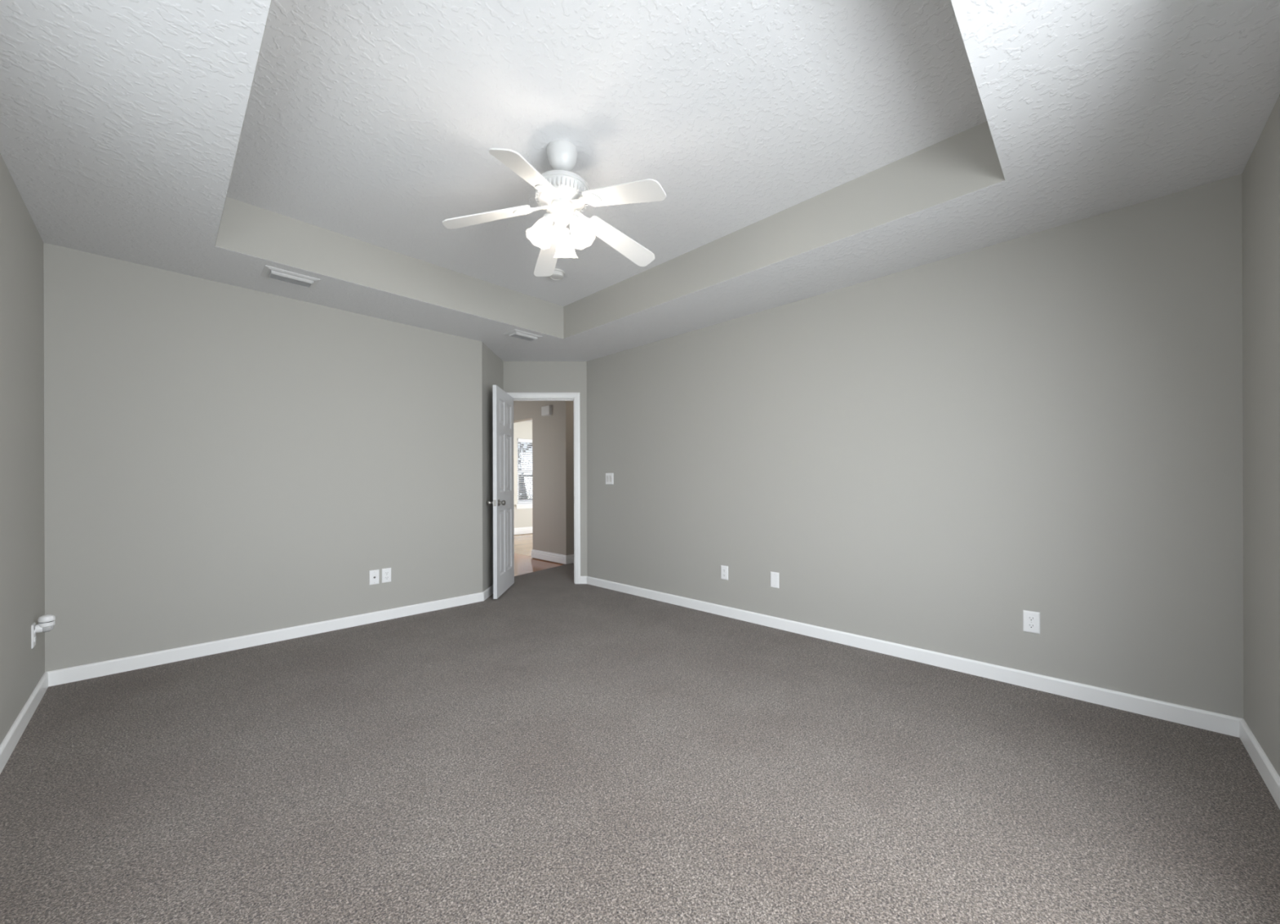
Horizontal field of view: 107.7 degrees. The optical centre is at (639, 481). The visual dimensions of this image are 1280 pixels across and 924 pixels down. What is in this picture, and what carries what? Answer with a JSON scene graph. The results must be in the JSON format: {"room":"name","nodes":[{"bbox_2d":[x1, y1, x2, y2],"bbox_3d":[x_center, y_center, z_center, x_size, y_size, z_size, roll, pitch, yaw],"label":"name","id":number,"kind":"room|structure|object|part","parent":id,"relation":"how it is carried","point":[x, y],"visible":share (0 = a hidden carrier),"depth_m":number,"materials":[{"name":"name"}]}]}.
{"room":"empty bedroom","nodes":[
{"label":"empty bedroom","id":0,"kind":"room"},
{"bbox_2d":[0,153,44,745],"bbox_3d":[-1.669,-0.093,0.922,4.589,2.452,0.120,0,0,44],"label":"wall","id":1,"kind":"structure","parent":0,"point":[22,535],"depth_m":2.12,"materials":[{"name":"grey paint"}]},
{"bbox_2d":[0,671,48,773],"bbox_3d":[-1.619,1.080,0.970,4.589,0.082,0.013,0,0,44],"label":"baseboard","id":2,"kind":"structure","parent":1,"relation":"attached to","point":[14,735],"depth_m":2.08,"materials":[{"name":"white paint"}]},
{"bbox_2d":[31,622,36,648],"bbox_3d":[-3.015,0.764,2.327,0.070,0.115,0.010,0,0,44],"label":"wall outlet","id":3,"kind":"object","parent":1,"relation":"attached to","point":[33,637],"visible":1,"depth_m":2.31,"materials":[{"name":"white plastic"}]},
{"bbox_2d":[35,614,55,632],"bbox_3d":[-2.990,0.713,2.352,0.055,0.084,0.062,0,0,44],"label":"plug","id":4,"kind":"object","parent":3,"relation":"attached to","point":[46,623],"visible":1,"depth_m":2.34,"materials":[{"name":"white plastic"}]},
{"bbox_3d":[-2.999,0.733,2.343,0.042,0.042,0.036,0,0,44],"label":"plug stem","id":5,"kind":"part","parent":4,"relation":"part of","materials":[{"name":"white plastic"}]},
{"bbox_2d":[43,242,482,671],"bbox_3d":[-2.462,-0.091,3.482,0.120,2.452,2.679,0,0,44],"label":"wall","id":6,"kind":"structure","parent":0,"point":[222,461],"depth_m":3.15,"materials":[{"name":"grey paint"}]},
{"bbox_2d":[46,591,484,686],"bbox_3d":[-2.367,1.082,3.480,0.013,0.082,2.564,0,0,44],"label":"baseboard","id":7,"kind":"structure","parent":6,"relation":"attached to","point":[59,677],"depth_m":3.13,"materials":[{"name":"white paint"}]},
{"bbox_2d":[369,569,379,585],"bbox_3d":[-2.119,0.763,3.733,0.016,0.115,0.070,0,0,44],"label":"cable jack","id":8,"kind":"object","parent":6,"relation":"attached to","point":[374,575],"visible":1,"depth_m":3.73,"materials":[{"name":"white plastic"}]},
{"bbox_2d":[382,568,391,582],"bbox_3d":[-2.059,0.761,3.800,0.010,0.115,0.070,0,0,44],"label":"wall outlet","id":9,"kind":"object","parent":6,"relation":"attached to","point":[386,572],"visible":1,"depth_m":3.80,"materials":[{"name":"white plastic"}]},
{"bbox_2d":[481,342,503,591],"bbox_3d":[-1.977,-0.092,4.813,0.974,2.452,0.840,0,0,-1],"label":"wall","id":10,"kind":"structure","parent":0,"point":[492,370],"depth_m":4.58,"materials":[{"name":"grey paint"}]},
{"bbox_2d":[483,585,493,600],"bbox_3d":[-1.478,1.079,4.748,0.013,0.082,0.708,0,0,-1],"label":"baseboard","id":11,"kind":"structure","parent":10,"relation":"attached to","point":[487,593],"depth_m":4.54,"materials":[{"name":"white paint"}]},
{"bbox_2d":[513,421,532,535],"bbox_3d":[-2.487,-0.091,10.227,0.120,2.452,3.222,0,0,44],"label":"wall","id":12,"kind":"structure","parent":0,"point":[522,429],"depth_m":10.04,"materials":[{"name":"white paint"}]},
{"bbox_2d":[514,526,532,534],"bbox_3d":[-2.434,1.053,10.180,0.016,0.140,3.222,0,0,44],"label":"baseboard","id":13,"kind":"structure","parent":12,"relation":"attached to","point":[519,531],"depth_m":10.09,"materials":[{"name":"white paint"}]},
{"bbox_2d":[515,441,532,506],"bbox_3d":[-2.326,-0.212,10.354,0.162,1.440,1.015,0,0,44],"label":"window","id":14,"kind":"structure","parent":12,"relation":"in","point":[522,504],"depth_m":10.12,"materials":[{"name":"white plastic"}]},
{"bbox_3d":[-2.283,0.495,10.315,0.048,0.025,1.015,0,0,44],"label":"sill","id":15,"kind":"part","parent":14,"relation":"part of","materials":[{"name":"white paint"}]},
{"bbox_2d":[517,438,532,503],"bbox_3d":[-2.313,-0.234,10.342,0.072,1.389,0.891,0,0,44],"label":"window blind","id":16,"kind":"object","parent":14,"relation":"attached to","point":[520,440],"visible":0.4,"depth_m":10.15,"materials":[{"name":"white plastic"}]},
{"bbox_3d":[-2.515,-0.214,10.112,0.002,1.335,0.002,0,0,44],"label":"ladder cord","id":17,"kind":"part","parent":16,"relation":"part of","materials":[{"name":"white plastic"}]},
{"bbox_3d":[-2.359,0.099,10.387,0.017,0.688,0.835,0,0,44],"label":"sash","id":18,"kind":"part","parent":14,"relation":"part of","materials":[{"name":"white plastic"}]},
{"bbox_2d":[516,505,532,509],"bbox_3d":[-2.295,0.543,10.327,0.013,0.070,0.975,0,0,44],"label":"trim","id":19,"kind":"structure","parent":12,"relation":"attached to","point":[519,506],"depth_m":10.11,"materials":[{"name":"white paint"}]},
{"bbox_2d":[513,400,573,564],"bbox_3d":[-1.981,-0.092,7.401,2.832,2.452,0.120,0,0,44],"label":"wall","id":20,"kind":"structure","parent":0,"point":[552,435],"depth_m":6.58,"materials":[{"name":"beige paint"}]},
{"bbox_2d":[541,404,551,416],"bbox_3d":[-1.328,-1.008,6.643,0.200,0.140,0.050,0,0,44],"label":"door chime","id":21,"kind":"object","parent":20,"relation":"attached to","point":[546,411],"visible":1,"depth_m":6.60,"materials":[{"name":"white plastic"}]},
{"bbox_2d":[502,361,586,576],"bbox_3d":[-1.039,-0.095,5.185,0.910,2.452,0.120,0,0,-1],"label":"wall","id":22,"kind":"structure","parent":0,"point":[518,376],"depth_m":5.13,"materials":[{"name":"grey paint"}]},
{"bbox_2d":[506,392,580,583],"bbox_3d":[-1.075,0.071,5.177,0.836,2.096,0.137,0,0,-1],"label":"door frame","id":23,"kind":"structure","parent":22,"relation":"attached to","point":[515,395],"depth_m":5.12,"materials":[{"name":"white paint"}]},
{"bbox_2d":[487,385,514,599],"bbox_3d":[-1.383,0.096,4.763,0.163,2.020,0.716,0,0,-2],"label":"door","id":24,"kind":"structure","parent":23,"relation":"attached to","point":[503,503],"depth_m":4.65,"materials":[{"name":"white paint"}]},
{"bbox_3d":[-1.421,0.201,4.471,0.064,0.064,0.064,0,0,-2],"label":"knob","id":25,"kind":"part","parent":24,"relation":"part of","materials":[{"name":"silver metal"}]},
{"bbox_3d":[-1.322,0.201,4.475,0.064,0.064,0.064,0,0,-2],"label":"knob","id":26,"kind":"part","parent":24,"relation":"part of","materials":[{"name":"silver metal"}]},
{"bbox_2d":[580,576,586,583],"bbox_3d":[-0.616,1.076,5.124,0.075,0.082,0.013,0,0,-1],"label":"baseboard","id":27,"kind":"structure","parent":22,"relation":"attached to","point":[583,579],"depth_m":5.12,"materials":[{"name":"white paint"}]},
{"bbox_2d":[573,406,573,554],"bbox_3d":[0.198,-0.099,7.694,0.120,2.452,3.342,0,0,44],"label":"wall","id":28,"kind":"structure","parent":0,"point":[573,406],"depth_m":6.46,"materials":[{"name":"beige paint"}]},
{"bbox_2d":[531,549,573,564],"bbox_3d":[-0.837,1.059,7.131,0.854,0.118,1.358,0,0,44],"label":"baseboard","id":29,"kind":"structure","parent":28,"relation":"attached to","point":[565,559],"depth_m":6.56,"materials":[{"name":"white paint"}]},
{"bbox_2d":[226,0,986,306],"bbox_3d":[-0.382,-1.646,2.338,3.315,0.050,2.468,0,0,44],"label":"ceiling","id":30,"kind":"structure","parent":0,"point":[376,122],"depth_m":2.05,"materials":[{"name":"white paint"}]},
{"bbox_2d":[442,139,666,276],"bbox_3d":[-0.349,-1.375,2.293,1.088,0.493,1.074,0,0,44],"label":"ceiling fan","id":31,"kind":"object","parent":30,"relation":"hanging from","point":[560,191],"visible":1,"depth_m":2.23,"materials":[{"name":"white metal"}]},
{"bbox_3d":[-0.739,-1.284,2.273,0.414,0.113,0.122,0,0,-5],"label":"fan blade","id":32,"kind":"part","parent":31,"relation":"part of","materials":[{"name":"white wood"}]},
{"bbox_3d":[-0.478,-1.285,1.941,0.122,0.113,0.414,0,0,13],"label":"fan blade","id":33,"kind":"part","parent":31,"relation":"part of","materials":[{"name":"white wood"}]},
{"bbox_3d":[-0.467,-1.211,2.234,0.055,0.081,0.055,0,0,16],"label":"light bulb","id":34,"kind":"part","parent":31,"relation":"part of","materials":[{"name":"white glass"}]},
{"bbox_2d":[542,213,553,226],"bbox_3d":[-0.443,-1.262,2.249,0.053,0.049,0.055,0,0,44],"label":"light bulb","id":35,"kind":"object","parent":31,"relation":"attached to","point":[548,219],"depth_m":2.23,"materials":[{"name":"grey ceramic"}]},
{"bbox_3d":[-0.504,-1.285,2.624,0.122,0.113,0.414,0,0,-23],"label":"fan blade","id":36,"kind":"part","parent":31,"relation":"part of","materials":[{"name":"white"}]},
{"bbox_2d":[559,227,569,235],"bbox_3d":[-0.381,-1.262,2.360,0.052,0.049,0.054,0,0,-8],"label":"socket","id":37,"kind":"object","parent":31,"relation":"attached to","point":[562,231],"depth_m":2.34,"materials":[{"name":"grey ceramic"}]},
{"bbox_3d":[-0.382,-1.211,2.389,0.055,0.081,0.055,0,0,44],"label":"light bulb","id":38,"kind":"part","parent":31,"relation":"part of","materials":[{"name":"white glass"}]},
{"bbox_2d":[568,213,580,226],"bbox_3d":[-0.315,-1.262,2.252,0.055,0.049,0.053,0,0,44],"label":"light bulb","id":39,"kind":"object","parent":31,"relation":"attached to","point":[576,220],"depth_m":2.24,"materials":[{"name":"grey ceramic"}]},
{"bbox_3d":[-0.291,-1.212,2.238,0.055,0.081,0.055,0,0,-19],"label":"light bulb","id":40,"kind":"part","parent":31,"relation":"part of","materials":[{"name":"white glass"}]},
{"bbox_3d":[-0.098,-1.286,2.510,0.414,0.113,0.122,0,0,-41],"label":"fan blade","id":41,"kind":"part","parent":31,"relation":"part of","materials":[{"name":"white wood"}]},
{"bbox_3d":[-0.081,-1.286,2.087,0.414,0.113,0.122,0,0,31],"label":"fan blade","id":42,"kind":"part","parent":31,"relation":"part of","materials":[{"name":"white wood"}]},
{"bbox_2d":[548,268,564,279],"bbox_3d":[-0.649,-1.599,3.616,0.136,0.042,0.136,0,0,44],"label":"smoke detector","id":43,"kind":"object","parent":30,"relation":"attached to","point":[558,274],"visible":0.83,"depth_m":3.59,"materials":[{"name":"white plastic"}]},
{"bbox_3d":[-0.649,-1.614,3.616,0.136,0.012,0.136,0,0,44],"label":"mounting plate","id":44,"kind":"part","parent":43,"relation":"part of","materials":[{"name":"white plastic"}]},
{"bbox_2d":[214,0,1004,338],"bbox_3d":[-0.382,-1.473,2.338,3.315,0.296,2.468,0,0,44],"label":"tray ceiling side","id":45,"kind":"structure","parent":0,"point":[966,162],"depth_m":2.91,"materials":[{"name":"grey paint"}]},
{"bbox_2d":[0,533,1279,923],"bbox_3d":[-0.631,1.147,5.366,9.600,0.060,8.000,0,0,44],"label":"floor","id":46,"kind":"structure","parent":0,"point":[553,748],"depth_m":1.70,"materials":[{"name":"grey carpet"}]},
{"bbox_2d":[0,0,1279,361],"bbox_3d":[-0.752,-1.352,2.700,5.992,0.060,3.952,0,0,44],"label":"ceiling","id":47,"kind":"structure","parent":0,"point":[122,121],"depth_m":1.76,"materials":[{"name":"white paint"}]},
{"bbox_2d":[261,265,319,288],"bbox_3d":[-2.246,-1.305,3.008,0.190,0.024,0.280,0,0,44],"label":"ceiling vent","id":48,"kind":"object","parent":47,"relation":"in","point":[270,272],"visible":1,"depth_m":2.98,"materials":[{"name":"white metal"}]},
{"bbox_2d":[503,328,542,341],"bbox_3d":[-1.053,-1.309,4.210,0.190,0.024,0.280,0,0,44],"label":"ceiling vent","id":49,"kind":"object","parent":47,"relation":"in","point":[515,333],"visible":1,"depth_m":4.17,"materials":[{"name":"white metal"}]},
{"bbox_2d":[586,173,1244,719],"bbox_3d":[1.066,-0.102,3.607,4.660,2.452,0.120,0,0,44],"label":"wall","id":50,"kind":"structure","parent":0,"point":[930,456],"depth_m":2.65,"materials":[{"name":"grey paint"}]},
{"bbox_2d":[605,473,613,484],"bbox_3d":[-0.320,-0.032,4.868,0.116,0.118,0.010,0,0,44],"label":"light switch","id":51,"kind":"object","parent":50,"relation":"attached to","point":[609,477],"visible":1,"depth_m":4.87,"materials":[{"name":"white plastic"}]},
{"bbox_2d":[720,564,728,580],"bbox_3d":[0.699,0.754,3.877,0.070,0.115,0.010,0,0,44],"label":"wall outlet","id":52,"kind":"object","parent":50,"relation":"attached to","point":[724,569],"visible":1,"depth_m":3.87,"materials":[{"name":"white plastic"}]},
{"bbox_2d":[770,571,778,588],"bbox_3d":[1.025,0.748,3.561,0.070,0.118,0.008,0,0,44],"label":"blank plate","id":53,"kind":"object","parent":50,"relation":"attached to","point":[774,575],"visible":1,"depth_m":3.56,"materials":[{"name":"white plastic"}]},
{"bbox_2d":[586,576,1243,737],"bbox_3d":[1.012,1.071,3.572,4.454,0.082,0.013,0,0,44],"label":"baseboard","id":54,"kind":"structure","parent":50,"relation":"attached to","point":[1228,725],"depth_m":2.66,"materials":[{"name":"white paint"}]},
{"bbox_2d":[1022,609,1039,634],"bbox_3d":[2.102,0.754,2.511,0.070,0.115,0.010,0,0,44],"label":"wall outlet","id":55,"kind":"object","parent":50,"relation":"attached to","point":[1031,620],"visible":1,"depth_m":2.51,"materials":[{"name":"white plastic"}]},
{"bbox_2d":[1026,616,1035,621],"bbox_3d":[2.099,0.734,2.509,0.034,0.025,0.004,0,0,44],"label":"receptacle","id":56,"kind":"object","parent":55,"relation":"attached to","point":[1028,618],"depth_m":2.51,"materials":[{"name":"white plastic"}]},
{"bbox_2d":[1026,622,1035,628],"bbox_3d":[2.100,0.773,2.509,0.034,0.025,0.004,0,0,44],"label":"receptacle","id":57,"kind":"object","parent":55,"relation":"attached to","point":[1029,625],"depth_m":2.51,"materials":[{"name":"white plastic"}]},
{"bbox_2d":[1241,94,1279,777],"bbox_3d":[1.313,-0.103,0.608,0.120,2.452,3.832,0,0,44],"label":"wall","id":58,"kind":"structure","parent":0,"point":[1260,176],"depth_m":1.78,"materials":[{"name":"grey paint"}]},
{"bbox_2d":[1239,719,1279,809],"bbox_3d":[1.311,1.070,0.698,0.013,0.082,3.712,0,0,44],"label":"baseboard","id":59,"kind":"structure","parent":58,"relation":"attached to","point":[1267,771],"depth_m":1.76,"materials":[{"name":"white paint"}]},
{"label":"outside","id":60,"kind":"structure","parent":0,"visible":0},
{"bbox_3d":[-3.667,1.577,10.560,80.000,0.100,70.000,0,0,44],"label":"ground","id":61,"kind":"structure","parent":60,"visible":0},
{"bbox_2d":[518,442,532,498],"bbox_3d":[-4.975,-0.903,19.966,3.139,5.088,4.511,0,0,44],"label":"tree","id":62,"kind":"object","parent":61,"relation":"on","point":[518,442],"visible":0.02,"depth_m":18.89,"materials":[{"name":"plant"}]}
]}

